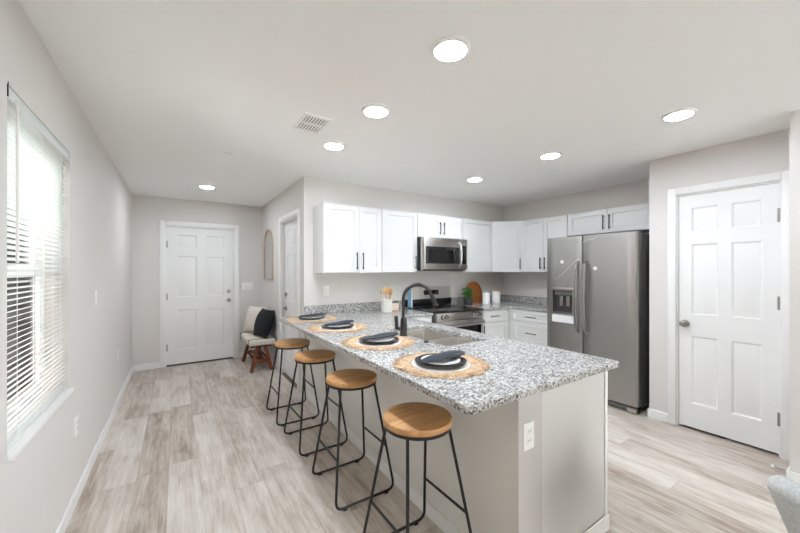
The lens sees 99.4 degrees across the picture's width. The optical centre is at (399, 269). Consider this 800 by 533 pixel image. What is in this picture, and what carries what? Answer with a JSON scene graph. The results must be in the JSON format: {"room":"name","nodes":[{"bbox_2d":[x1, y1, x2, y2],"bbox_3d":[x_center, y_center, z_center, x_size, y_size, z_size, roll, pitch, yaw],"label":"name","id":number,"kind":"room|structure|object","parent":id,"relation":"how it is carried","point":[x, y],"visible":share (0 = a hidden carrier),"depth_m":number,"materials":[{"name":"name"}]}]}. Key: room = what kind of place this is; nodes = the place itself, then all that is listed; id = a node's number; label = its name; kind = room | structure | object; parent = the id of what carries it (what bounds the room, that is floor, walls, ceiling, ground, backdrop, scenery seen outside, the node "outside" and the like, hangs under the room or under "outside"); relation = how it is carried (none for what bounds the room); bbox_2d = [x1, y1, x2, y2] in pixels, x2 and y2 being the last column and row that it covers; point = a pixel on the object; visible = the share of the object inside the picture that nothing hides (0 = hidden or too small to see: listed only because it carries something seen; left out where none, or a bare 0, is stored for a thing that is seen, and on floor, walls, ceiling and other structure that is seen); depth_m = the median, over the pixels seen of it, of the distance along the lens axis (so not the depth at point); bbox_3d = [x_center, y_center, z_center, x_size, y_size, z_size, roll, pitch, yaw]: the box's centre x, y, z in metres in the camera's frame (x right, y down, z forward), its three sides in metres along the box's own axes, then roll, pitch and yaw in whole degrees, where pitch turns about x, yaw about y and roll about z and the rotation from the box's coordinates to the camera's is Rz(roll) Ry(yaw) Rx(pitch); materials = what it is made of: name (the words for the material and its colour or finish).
{"room":"kitchen","nodes":[
{"label":"kitchen","id":0,"kind":"room"},
{"bbox_2d":[0,0,131,532],"bbox_3d":[-1.130,0.180,0.651,0.150,2.440,9.830,0,0,-33],"label":"wall","id":1,"kind":"structure","parent":0,"point":[37,487],"depth_m":1.94,"materials":[{"name":"white paint"}]},
{"bbox_2d":[7,202,44,423],"bbox_3d":[-1.759,0.010,1.514,0.048,1.369,0.864,0,0,-33],"label":"window","id":2,"kind":"structure","parent":1,"relation":"in","point":[13,319],"depth_m":1.68,"materials":[{"name":"white paint"}]},
{"bbox_2d":[7,81,68,450],"bbox_3d":[-1.671,-0.007,1.572,0.057,1.356,0.853,0,0,-33],"label":"window blind","id":3,"kind":"object","parent":2,"relation":"attached to","point":[35,157],"visible":0.92,"depth_m":1.51,"materials":[{"name":"white plastic"}]},
{"bbox_2d":[7,388,73,461],"bbox_3d":[-1.689,0.685,1.560,0.118,0.020,0.863,0,0,-33],"label":"trim","id":4,"kind":"structure","parent":1,"relation":"attached to","point":[23,441],"depth_m":1.48,"materials":[{"name":"white paint"}]},
{"bbox_2d":[74,415,77,437],"bbox_3d":[-1.958,0.945,2.051,0.009,0.116,0.072,0,0,-33],"label":"wall outlet","id":5,"kind":"object","parent":1,"relation":"attached to","point":[76,417],"visible":1,"depth_m":2.04,"materials":[{"name":"white plastic"}]},
{"bbox_2d":[55,365,132,532],"bbox_3d":[-1.061,1.357,0.696,0.014,0.085,9.530,0,0,-33],"label":"baseboard","id":6,"kind":"structure","parent":1,"relation":"attached to","point":[61,528],"depth_m":2.29,"materials":[{"name":"white paint"}]},
{"bbox_2d":[94,290,96,305],"bbox_3d":[-2.282,0.210,2.544,0.011,0.116,0.072,0,0,-33],"label":"light switch","id":7,"kind":"object","parent":1,"relation":"attached to","point":[95,291],"visible":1,"depth_m":2.53,"materials":[{"name":"white plastic"}]},
{"bbox_2d":[132,195,261,365],"bbox_3d":[-2.976,0.180,5.231,1.810,2.440,0.150,0,0,-33],"label":"wall","id":8,"kind":"structure","parent":0,"point":[147,211],"depth_m":4.83,"materials":[{"name":"white paint"}]},
{"bbox_2d":[133,352,252,370],"bbox_3d":[-2.975,1.357,5.133,1.676,0.085,0.014,0,0,-33],"label":"baseboard","id":9,"kind":"structure","parent":8,"relation":"attached to","point":[149,366],"depth_m":4.76,"materials":[{"name":"white paint"}]},
{"bbox_2d":[159,220,238,367],"bbox_3d":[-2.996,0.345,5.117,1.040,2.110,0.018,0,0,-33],"label":"trim","id":10,"kind":"structure","parent":8,"relation":"attached to","point":[162,223],"depth_m":4.93,"materials":[{"name":"white paint"}]},
{"bbox_2d":[166,227,232,365],"bbox_3d":[-3.009,0.384,5.129,0.880,2.021,0.111,0,0,-33],"label":"door","id":11,"kind":"structure","parent":8,"relation":"in","point":[199,262],"depth_m":5.12,"materials":[{"name":"white paint"}]},
{"bbox_2d":[166,358,232,366],"bbox_3d":[-3.043,1.397,5.188,0.874,0.006,0.147,0,0,-33],"label":"trim","id":12,"kind":"structure","parent":8,"relation":"attached to","point":[227,358],"depth_m":5.11,"materials":[{"name":"brown metal"}]},
{"bbox_2d":[242,282,252,289],"bbox_3d":[-2.464,0.260,5.472,0.164,0.116,0.011,0,0,-33],"label":"light switch","id":13,"kind":"object","parent":8,"relation":"attached to","point":[245,286],"visible":1,"depth_m":5.47,"materials":[{"name":"white plastic"}]},
{"bbox_2d":[262,176,541,532],"bbox_3d":[-0.821,0.180,3.559,0.187,2.440,5.014,0,0,-33],"label":"wall","id":14,"kind":"structure","parent":0,"point":[502,481],"depth_m":1.81,"materials":[{"name":"white paint"}]},
{"bbox_2d":[264,229,272,279],"bbox_3d":[-2.008,-0.238,5.168,0.022,0.779,0.566,0,0,-33],"label":"wall mirror","id":15,"kind":"object","parent":14,"relation":"attached to","point":[268,239],"visible":1,"depth_m":5.17,"materials":[{"name":"brown wood"}]},
{"bbox_2d":[262,350,278,371],"bbox_3d":[-1.958,1.357,5.100,0.014,0.085,1.161,0,0,-33],"label":"baseboard","id":16,"kind":"structure","parent":14,"relation":"attached to","point":[276,367],"depth_m":4.78,"materials":[{"name":"white paint"}]},
{"bbox_2d":[279,208,299,391],"bbox_3d":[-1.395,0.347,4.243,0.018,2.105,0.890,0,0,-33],"label":"trim","id":17,"kind":"structure","parent":14,"relation":"attached to","point":[297,211],"depth_m":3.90,"materials":[{"name":"white paint"}]},
{"bbox_2d":[282,373,296,388],"bbox_3d":[-1.369,1.393,4.260,0.040,0.014,0.734,0,0,-33],"label":"trim","id":18,"kind":"structure","parent":14,"relation":"attached to","point":[285,375],"depth_m":4.31,"materials":[{"name":"white wood"}]},
{"bbox_2d":[283,219,296,382],"bbox_3d":[-1.357,0.379,4.268,0.086,2.010,0.732,0,0,-33],"label":"door","id":19,"kind":"structure","parent":14,"relation":"in","point":[290,294],"depth_m":4.36,"materials":[{"name":"white paint"}]},
{"bbox_2d":[306,389,461,532],"bbox_3d":[-0.198,1.357,2.619,0.180,0.085,2.788,0,0,-33],"label":"baseboard","id":20,"kind":"structure","parent":14,"relation":"attached to","point":[431,512],"depth_m":2.19,"materials":[{"name":"white paint"}]},
{"bbox_2d":[523,420,533,450],"bbox_3d":[0.556,0.715,1.460,0.072,0.116,0.009,0,0,-33],"label":"wall outlet","id":21,"kind":"object","parent":14,"relation":"attached to","point":[528,428],"visible":1,"depth_m":1.46,"materials":[{"name":"white plastic"}]},
{"bbox_2d":[527,427,531,435],"bbox_3d":[0.557,0.695,1.458,0.034,0.028,0.003,0,0,-33],"label":"socket","id":22,"kind":"object","parent":21,"relation":"attached to","point":[529,429],"depth_m":1.46,"materials":[{"name":"white plastic"}]},
{"bbox_2d":[527,437,531,444],"bbox_3d":[0.557,0.735,1.458,0.034,0.028,0.003,0,0,-33],"label":"socket","id":23,"kind":"object","parent":21,"relation":"attached to","point":[529,439],"depth_m":1.46,"materials":[{"name":"white plastic"}]},
{"bbox_2d":[18,0,799,206],"bbox_3d":[1.079,-1.100,2.107,5.440,0.120,9.830,0,0,-33],"label":"ceiling","id":24,"kind":"structure","parent":0,"point":[167,88],"depth_m":1.90,"materials":[{"name":"white paint"}]},
{"bbox_2d":[198,185,214,188],"bbox_3d":[-2.400,-1.033,4.215,0.184,0.014,0.184,0,0,-33],"label":"recessed light","id":25,"kind":"object","parent":24,"relation":"in","point":[200,186],"visible":1,"depth_m":4.20,"materials":[{"name":"white plastic"}]},
{"bbox_2d":[292,113,331,133],"bbox_3d":[-0.626,-1.035,2.408,0.192,0.008,0.290,0,0,-33],"label":"ceiling vent","id":26,"kind":"object","parent":24,"relation":"in","point":[310,123],"visible":1,"depth_m":2.39,"materials":[{"name":"white plastic"}]},
{"bbox_2d":[323,141,344,149],"bbox_3d":[-0.550,-1.033,2.824,0.184,0.014,0.184,0,0,-33],"label":"recessed light","id":27,"kind":"object","parent":24,"relation":"in","point":[331,145],"visible":1,"depth_m":2.80,"materials":[{"name":"white plastic"}]},
{"bbox_2d":[362,104,389,117],"bbox_3d":[-0.157,-1.033,2.208,0.184,0.014,0.184,0,0,-33],"label":"recessed light","id":28,"kind":"object","parent":24,"relation":"in","point":[370,110],"visible":1,"depth_m":2.19,"materials":[{"name":"white plastic"}]},
{"bbox_2d":[431,35,469,62],"bbox_3d":[0.237,-1.033,1.594,0.184,0.014,0.184,0,0,-33],"label":"recessed light","id":29,"kind":"object","parent":24,"relation":"in","point":[452,48],"visible":1,"depth_m":1.57,"materials":[{"name":"white plastic"}]},
{"bbox_2d":[466,177,482,181],"bbox_3d":[0.852,-1.033,3.868,0.184,0.014,0.184,0,0,-33],"label":"recessed light","id":30,"kind":"object","parent":24,"relation":"in","point":[470,179],"visible":1,"depth_m":3.85,"materials":[{"name":"white plastic"}]},
{"bbox_2d":[539,151,561,158],"bbox_3d":[1.358,-1.033,3.063,0.184,0.014,0.184,0,0,-33],"label":"recessed light","id":31,"kind":"object","parent":24,"relation":"in","point":[548,155],"visible":1,"depth_m":3.04,"materials":[{"name":"white plastic"}]},
{"bbox_2d":[661,108,696,121],"bbox_3d":[1.861,-1.033,2.264,0.184,0.014,0.184,0,0,-33],"label":"recessed light","id":32,"kind":"object","parent":24,"relation":"in","point":[680,114],"visible":1,"depth_m":2.24,"materials":[{"name":"white plastic"}]},
{"bbox_2d":[315,178,502,308],"bbox_3d":[0.395,0.180,4.788,3.330,2.440,0.120,0,0,-33],"label":"wall","id":33,"kind":"structure","parent":0,"point":[344,288],"depth_m":4.40,"materials":[{"name":"white paint"}]},
{"bbox_2d":[323,286,328,295],"bbox_3d":[-0.847,0.240,3.892,0.072,0.116,0.009,0,0,-33],"label":"wall outlet","id":34,"kind":"object","parent":33,"relation":"attached to","point":[325,288],"visible":1,"depth_m":3.89,"materials":[{"name":"white plastic"}]},
{"bbox_2d":[313,202,381,272],"bbox_3d":[-0.584,-0.340,3.854,0.703,0.740,0.360,0,0,-33],"label":"upper cabinet","id":35,"kind":"object","parent":33,"relation":"attached to","point":[346,238],"visible":1,"depth_m":3.71,"materials":[{"name":"white paint"}]},
{"bbox_2d":[304,300,401,314],"bbox_3d":[-0.507,0.450,4.108,1.312,0.100,0.020,0,0,-33],"label":"backsplash","id":36,"kind":"structure","parent":33,"relation":"attached to","point":[351,307],"depth_m":4.00,"materials":[{"name":"stone"}]},
{"bbox_2d":[381,209,416,272],"bbox_3d":[-0.075,-0.340,4.190,0.506,0.740,0.360,0,0,-33],"label":"upper cabinet","id":37,"kind":"object","parent":33,"relation":"attached to","point":[399,228],"visible":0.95,"depth_m":4.06,"materials":[{"name":"white paint"}]},
{"bbox_2d":[417,213,462,238],"bbox_3d":[0.458,-0.562,4.542,0.764,0.295,0.360,0,0,-33],"label":"upper cabinet","id":38,"kind":"object","parent":33,"relation":"attached to","point":[435,226],"visible":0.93,"depth_m":4.39,"materials":[{"name":"white paint"}]},
{"bbox_2d":[417,237,466,270],"bbox_3d":[0.491,-0.201,4.492,0.758,0.419,0.471,0,0,-33],"label":"microwave","id":39,"kind":"object","parent":38,"relation":"attached to","point":[433,254],"visible":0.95,"depth_m":4.30,"materials":[{"name":"silver metal"}]},
{"bbox_2d":[447,218,492,271],"bbox_3d":[1.030,-0.340,4.919,0.594,0.740,0.360,0,0,-33],"label":"upper cabinet","id":40,"kind":"object","parent":33,"relation":"attached to","point":[478,234],"visible":0.62,"depth_m":4.81,"materials":[{"name":"white paint"}]},
{"bbox_2d":[447,294,546,304],"bbox_3d":[1.541,0.450,4.700,1.211,0.100,1.287,0,0,-33],"label":"backsplash","id":41,"kind":"structure","parent":33,"relation":"attached to","point":[515,298],"depth_m":5.11,"materials":[{"name":"stone"}]},
{"bbox_2d":[493,221,521,271],"bbox_3d":[1.604,-0.340,5.142,0.618,0.740,0.619,0,0,-33],"label":"upper cabinet","id":42,"kind":"object","parent":33,"relation":"attached to","point":[507,235],"visible":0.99,"depth_m":4.92,"materials":[{"name":"white paint"}]},
{"bbox_2d":[65,355,789,532],"bbox_3d":[1.079,1.460,2.107,5.440,0.120,9.830,0,0,-33],"label":"floor","id":43,"kind":"structure","parent":0,"point":[196,447],"depth_m":2.35,"materials":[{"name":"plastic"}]},
{"bbox_2d":[240,332,275,372],"bbox_3d":[-2.090,1.178,4.971,0.359,0.454,0.720,0,0,-33],"label":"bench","id":44,"kind":"object","parent":43,"relation":"on","point":[251,340],"visible":0.91,"depth_m":4.73,"materials":[{"name":"beige fabric"}]},
{"bbox_2d":[244,305,266,331],"bbox_3d":[-2.193,0.750,5.142,0.410,0.398,0.219,0,0,29],"label":"throw pillow","id":45,"kind":"object","parent":44,"relation":"on","point":[252,312],"visible":0.5,"depth_m":5.08,"materials":[{"name":"beige fabric"}]},
{"bbox_2d":[253,308,274,338],"bbox_3d":[-1.943,0.758,4.846,0.406,0.388,0.241,0,0,42],"label":"throw pillow","id":46,"kind":"object","parent":44,"relation":"on","point":[264,321],"visible":1,"depth_m":4.73,"materials":[{"name":"black fabric"}]},
{"bbox_2d":[266,338,318,426],"bbox_3d":[-1.044,1.045,3.288,0.400,0.710,0.428,0,0,-33],"label":"bar stool","id":47,"kind":"object","parent":43,"relation":"on","point":[290,343],"visible":0.97,"depth_m":3.23,"materials":[{"name":"brown wood"}]},
{"bbox_2d":[284,349,347,456],"bbox_3d":[-0.700,1.045,2.796,0.400,0.710,0.428,0,0,-34],"label":"bar stool","id":48,"kind":"object","parent":43,"relation":"on","point":[317,356],"visible":0.97,"depth_m":2.73,"materials":[{"name":"brown wood"}]},
{"bbox_2d":[312,368,393,511],"bbox_3d":[-0.316,1.045,2.223,0.400,0.710,0.428,0,0,-33],"label":"bar stool","id":49,"kind":"object","parent":43,"relation":"on","point":[354,379],"visible":1,"depth_m":2.17,"materials":[{"name":"brown wood"}]},
{"bbox_2d":[363,402,471,532],"bbox_3d":[0.083,1.045,1.618,0.400,0.710,0.428,0,0,-33],"label":"bar stool","id":50,"kind":"object","parent":43,"relation":"on","point":[412,421],"visible":1,"depth_m":1.58,"materials":[{"name":"brown wood"}]},
{"bbox_2d":[412,316,431,322],"bbox_3d":[-0.001,0.966,4.056,0.524,0.868,0.664,0,0,-33],"label":"base cabinet","id":51,"kind":"object","parent":43,"relation":"on","point":[424,318],"visible":0.02,"depth_m":3.90,"materials":[{"name":"white paint"}]},
{"bbox_2d":[405,286,484,332],"bbox_3d":[0.577,0.816,4.368,0.760,1.168,0.746,0,0,-33],"label":"range","id":52,"kind":"object","parent":43,"relation":"on","point":[458,316],"visible":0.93,"depth_m":4.29,"materials":[{"name":"grey metal"}]},
{"bbox_2d":[408,289,411,306],"bbox_3d":[0.132,0.369,4.428,0.069,0.235,0.008,0,0,-33],"label":"leaflet","id":53,"kind":"object","parent":52,"relation":"on","point":[410,290],"visible":0.88,"depth_m":4.43,"materials":[{"name":"blue paper"}]},
{"bbox_2d":[407,304,482,313],"bbox_3d":[0.579,0.497,4.363,0.758,0.018,0.612,0,0,-33],"label":"cooktop","id":54,"kind":"object","parent":52,"relation":"in","point":[442,308],"depth_m":4.29,"materials":[{"name":"black glass"}]},
{"bbox_2d":[483,308,508,337],"bbox_3d":[1.115,0.966,4.792,0.600,0.868,0.664,0,0,-33],"label":"base cabinet","id":55,"kind":"object","parent":43,"relation":"on","point":[496,323],"visible":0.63,"depth_m":4.57,"materials":[{"name":"white paint"}]},
{"bbox_2d":[509,308,546,345],"bbox_3d":[1.937,0.966,4.595,0.664,0.868,0.676,0,0,-33],"label":"base cabinet","id":56,"kind":"object","parent":43,"relation":"on","point":[524,325],"visible":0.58,"depth_m":4.44,"materials":[{"name":"white paint"}]},
{"bbox_2d":[447,294,546,312],"bbox_3d":[1.541,0.466,4.700,1.211,0.132,1.287,0,0,-33],"label":"countertop","id":57,"kind":"structure","parent":56,"relation":"on","point":[538,304],"depth_m":4.92,"materials":[{"name":"stone"}]},
{"bbox_2d":[461,287,475,305],"bbox_3d":[0.973,0.370,4.827,0.212,0.260,0.210,0,0,-33],"label":"potted plant","id":58,"kind":"object","parent":57,"relation":"on","point":[468,300],"visible":1,"depth_m":4.80,"materials":[{"name":"green plant"}]},
{"bbox_2d":[465,282,481,302],"bbox_3d":[1.114,0.337,5.123,0.330,0.326,0.035,0,0,-33],"label":"cutting board","id":59,"kind":"object","parent":57,"relation":"on","point":[476,287],"visible":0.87,"depth_m":5.14,"materials":[{"name":"orange wood"}]},
{"bbox_2d":[482,291,489,303],"bbox_3d":[1.275,0.408,5.009,0.110,0.183,0.110,0,0,-33],"label":"canister","id":60,"kind":"object","parent":57,"relation":"on","point":[485,294],"visible":0.98,"depth_m":4.97,"materials":[{"name":"white ceramic"}]},
{"bbox_2d":[491,290,500,303],"bbox_3d":[1.448,0.400,5.111,0.132,0.200,0.132,0,0,-33],"label":"canister","id":61,"kind":"object","parent":57,"relation":"on","point":[495,294],"visible":0.98,"depth_m":5.06,"materials":[{"name":"white ceramic"}]},
{"bbox_2d":[542,371,608,532],"bbox_3d":[0.309,0.966,2.593,0.638,0.868,2.181,0,0,-33],"label":"base cabinet","id":62,"kind":"object","parent":43,"relation":"on","point":[574,414],"visible":0.09,"depth_m":1.68,"materials":[{"name":"white paint"}]},
{"bbox_2d":[279,300,618,414],"bbox_3d":[0.144,0.466,2.854,1.606,0.132,2.831,0,0,-33],"label":"countertop","id":63,"kind":"structure","parent":62,"relation":"on","point":[518,370],"depth_m":1.92,"materials":[{"name":"stone"}]},
{"bbox_2d":[286,315,336,322],"bbox_3d":[-0.896,0.494,3.450,0.515,0.011,0.513,0,0,5],"label":"placemat","id":64,"kind":"object","parent":63,"relation":"on","point":[292,319],"visible":0.78,"depth_m":3.36,"materials":[{"name":"beige wicker"}]},
{"bbox_2d":[298,315,325,319],"bbox_3d":[-0.898,0.485,3.451,0.274,0.018,0.274,0,0,-33],"label":"dinner plate","id":65,"kind":"object","parent":64,"relation":"on","point":[323,316],"visible":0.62,"depth_m":3.40,"materials":[{"name":"ceramic"}]},
{"bbox_2d":[302,316,321,318],"bbox_3d":[-0.898,0.481,3.451,0.208,0.015,0.208,0,0,-33],"label":"salad plate","id":66,"kind":"object","parent":65,"relation":"on","point":[314,316],"visible":0.66,"depth_m":3.45,"materials":[{"name":"white ceramic"}]},
{"bbox_2d":[299,313,326,317],"bbox_3d":[-0.892,0.458,3.456,0.295,0.031,0.100,0,0,-33],"label":"napkin","id":67,"kind":"object","parent":66,"relation":"on","point":[314,314],"visible":1,"depth_m":3.44,"materials":[{"name":"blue fabric"}]},
{"bbox_2d":[307,323,367,332],"bbox_3d":[-0.539,0.494,2.931,0.513,0.011,0.515,0,0,0],"label":"placemat","id":68,"kind":"object","parent":63,"relation":"on","point":[356,327],"visible":0.84,"depth_m":2.82,"materials":[{"name":"beige wicker"}]},
{"bbox_2d":[322,323,353,328],"bbox_3d":[-0.538,0.485,2.933,0.274,0.018,0.274,0,0,-33],"label":"dinner plate","id":69,"kind":"object","parent":68,"relation":"on","point":[351,324],"visible":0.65,"depth_m":2.87,"materials":[{"name":"ceramic"}]},
{"bbox_2d":[328,323,349,327],"bbox_3d":[-0.538,0.481,2.933,0.208,0.015,0.208,0,0,-33],"label":"salad plate","id":70,"kind":"object","parent":69,"relation":"on","point":[347,324],"visible":0.68,"depth_m":2.90,"materials":[{"name":"white ceramic"}]},
{"bbox_2d":[324,320,353,326],"bbox_3d":[-0.534,0.458,2.939,0.295,0.031,0.100,0,0,-41],"label":"napkin","id":71,"kind":"object","parent":70,"relation":"on","point":[343,321],"visible":1,"depth_m":2.92,"materials":[{"name":"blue fabric"}]},
{"bbox_2d":[341,335,415,350],"bbox_3d":[-0.149,0.494,2.352,0.515,0.011,0.513,0,0,-25],"label":"placemat","id":72,"kind":"object","parent":63,"relation":"on","point":[353,342],"visible":0.81,"depth_m":2.25,"materials":[{"name":"beige wicker"}]},
{"bbox_2d":[359,335,397,343],"bbox_3d":[-0.147,0.485,2.352,0.274,0.018,0.274,0,0,-33],"label":"dinner plate","id":73,"kind":"object","parent":72,"relation":"on","point":[394,337],"visible":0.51,"depth_m":2.32,"materials":[{"name":"ceramic"}]},
{"bbox_2d":[366,337,393,341],"bbox_3d":[-0.147,0.481,2.352,0.208,0.015,0.208,0,0,-33],"label":"salad plate","id":74,"kind":"object","parent":73,"relation":"on","point":[387,338],"visible":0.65,"depth_m":2.32,"materials":[{"name":"white ceramic"}]},
{"bbox_2d":[362,332,398,340],"bbox_3d":[-0.142,0.458,2.358,0.295,0.031,0.100,0,0,-35],"label":"napkin","id":75,"kind":"object","parent":74,"relation":"on","point":[387,334],"visible":1,"depth_m":2.34,"materials":[{"name":"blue fabric"}]},
{"bbox_2d":[381,299,391,312],"bbox_3d":[-0.159,0.422,4.028,0.132,0.155,0.132,0,0,-33],"label":"utensil crock","id":76,"kind":"object","parent":63,"relation":"on","point":[386,304],"visible":0.98,"depth_m":3.97,"materials":[{"name":"white ceramic"}]},
{"bbox_2d":[383,287,388,298],"bbox_3d":[-0.165,0.346,4.046,0.080,0.281,0.028,0,0,-6],"label":"wooden spoon","id":77,"kind":"object","parent":76,"relation":"in","point":[386,289],"visible":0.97,"depth_m":4.04,"materials":[{"name":"brown wood"}]},
{"bbox_2d":[383,287,388,293],"bbox_3d":[-0.165,0.247,4.052,0.080,0.085,0.017,0,0,-7],"label":"bowl","id":78,"kind":"object","parent":77,"relation":"on","point":[386,290],"depth_m":4.05,"materials":[{"name":"brown wood"}]},
{"bbox_2d":[392,301,398,310],"bbox_3d":[-0.061,0.444,4.152,0.110,0.112,0.020,0,0,-37],"label":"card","id":79,"kind":"object","parent":63,"relation":"on","point":[395,305],"visible":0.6,"depth_m":4.15,"materials":[{"name":"white paper"}]},
{"bbox_2d":[394,283,438,335],"bbox_3d":[0.132,0.299,2.612,0.353,0.402,0.062,0,0,-13],"label":"kitchen faucet","id":80,"kind":"object","parent":63,"relation":"on","point":[403,322],"visible":0.98,"depth_m":2.58,"materials":[{"name":"black metal"}]},
{"bbox_2d":[398,329,476,345],"bbox_3d":[0.263,0.630,2.650,0.403,0.196,0.785,0,0,-33],"label":"sink","id":81,"kind":"object","parent":63,"relation":"in","point":[425,334],"visible":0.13,"depth_m":2.85,"materials":[{"name":"silver metal"}]},
{"bbox_2d":[392,352,489,379],"bbox_3d":[0.215,0.494,1.802,0.515,0.011,0.513,0,0,25],"label":"placemat","id":82,"kind":"object","parent":63,"relation":"on","point":[407,364],"visible":0.84,"depth_m":1.70,"materials":[{"name":"beige wicker"}]},
{"bbox_2d":[415,353,466,366],"bbox_3d":[0.216,0.485,1.801,0.274,0.018,0.274,0,0,-33],"label":"dinner plate","id":83,"kind":"object","parent":82,"relation":"on","point":[463,361],"visible":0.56,"depth_m":1.75,"materials":[{"name":"ceramic"}]},
{"bbox_2d":[421,355,460,364],"bbox_3d":[0.216,0.481,1.801,0.208,0.015,0.208,0,0,-33],"label":"salad plate","id":84,"kind":"object","parent":83,"relation":"on","point":[455,360],"visible":0.59,"depth_m":1.78,"materials":[{"name":"white ceramic"}]},
{"bbox_2d":[421,350,464,363],"bbox_3d":[0.222,0.458,1.806,0.295,0.031,0.100,0,0,-32],"label":"napkin","id":85,"kind":"object","parent":84,"relation":"on","point":[450,354],"visible":1,"depth_m":1.79,"materials":[{"name":"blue fabric"}]},
{"bbox_2d":[547,231,648,413],"bbox_3d":[2.285,0.512,3.831,0.797,1.775,0.962,0,0,-33],"label":"refrigerator","id":86,"kind":"object","parent":43,"relation":"on","point":[598,284],"visible":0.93,"depth_m":3.48,"materials":[{"name":"grey metal"}]},
{"bbox_2d":[766,475,799,532],"bbox_3d":[1.594,1.067,0.996,0.562,0.667,0.470,0,0,1],"label":"accent chair","id":87,"kind":"object","parent":43,"relation":"on","point":[785,493],"visible":1,"depth_m":1.18,"materials":[{"name":"grey fabric"}]},
{"bbox_2d":[503,179,648,297],"bbox_3d":[2.397,0.180,4.640,0.150,2.440,2.332,0,0,-33],"label":"wall","id":88,"kind":"structure","parent":0,"point":[534,284],"depth_m":4.77,"materials":[{"name":"white paint"}]},
{"bbox_2d":[522,214,570,271],"bbox_3d":[2.064,-0.340,4.679,0.360,0.740,0.675,0,0,-33],"label":"upper cabinet","id":89,"kind":"object","parent":88,"relation":"attached to","point":[535,232],"visible":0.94,"depth_m":4.65,"materials":[{"name":"white paint"}]},
{"bbox_2d":[568,203,648,236],"bbox_3d":[2.530,-0.570,3.973,0.360,0.280,1.007,0,0,-33],"label":"upper cabinet","id":90,"kind":"object","parent":88,"relation":"attached to","point":[633,217],"visible":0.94,"depth_m":3.88,"materials":[{"name":"white paint"}]},
{"bbox_2d":[649,128,789,424],"bbox_3d":[2.934,0.180,3.035,0.720,2.440,0.938,0,0,-33],"label":"wall","id":91,"kind":"structure","parent":0,"point":[770,152],"depth_m":3.11,"materials":[{"name":"white paint"}]},
{"bbox_2d":[647,408,667,422],"bbox_3d":[2.707,1.357,3.367,0.734,0.085,0.162,0,0,-33],"label":"baseboard","id":92,"kind":"structure","parent":91,"relation":"attached to","point":[658,415],"depth_m":3.16,"materials":[{"name":"white paint"}]},
{"bbox_2d":[668,170,789,460],"bbox_3d":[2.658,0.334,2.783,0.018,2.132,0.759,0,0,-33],"label":"trim","id":93,"kind":"structure","parent":91,"relation":"attached to","point":[784,176],"depth_m":2.61,"materials":[{"name":"white paint"}]},
{"bbox_2d":[679,183,779,453],"bbox_3d":[2.663,0.361,2.784,0.102,2.034,0.636,0,0,-33],"label":"door","id":94,"kind":"structure","parent":91,"relation":"in","point":[729,299],"depth_m":2.76,"materials":[{"name":"white paint"}]},
{"bbox_2d":[790,109,799,473],"bbox_3d":[3.889,0.180,0.678,0.520,2.440,4.050,0,0,-33],"label":"wall","id":95,"kind":"structure","parent":0,"point":[794,115],"depth_m":2.20,"materials":[{"name":"white paint"}]},
{"bbox_2d":[786,465,799,483],"bbox_3d":[3.821,1.357,0.641,0.394,0.085,4.064,0,0,-33],"label":"baseboard","id":96,"kind":"structure","parent":95,"relation":"attached to","point":[793,476],"depth_m":2.20,"materials":[{"name":"white paint"}]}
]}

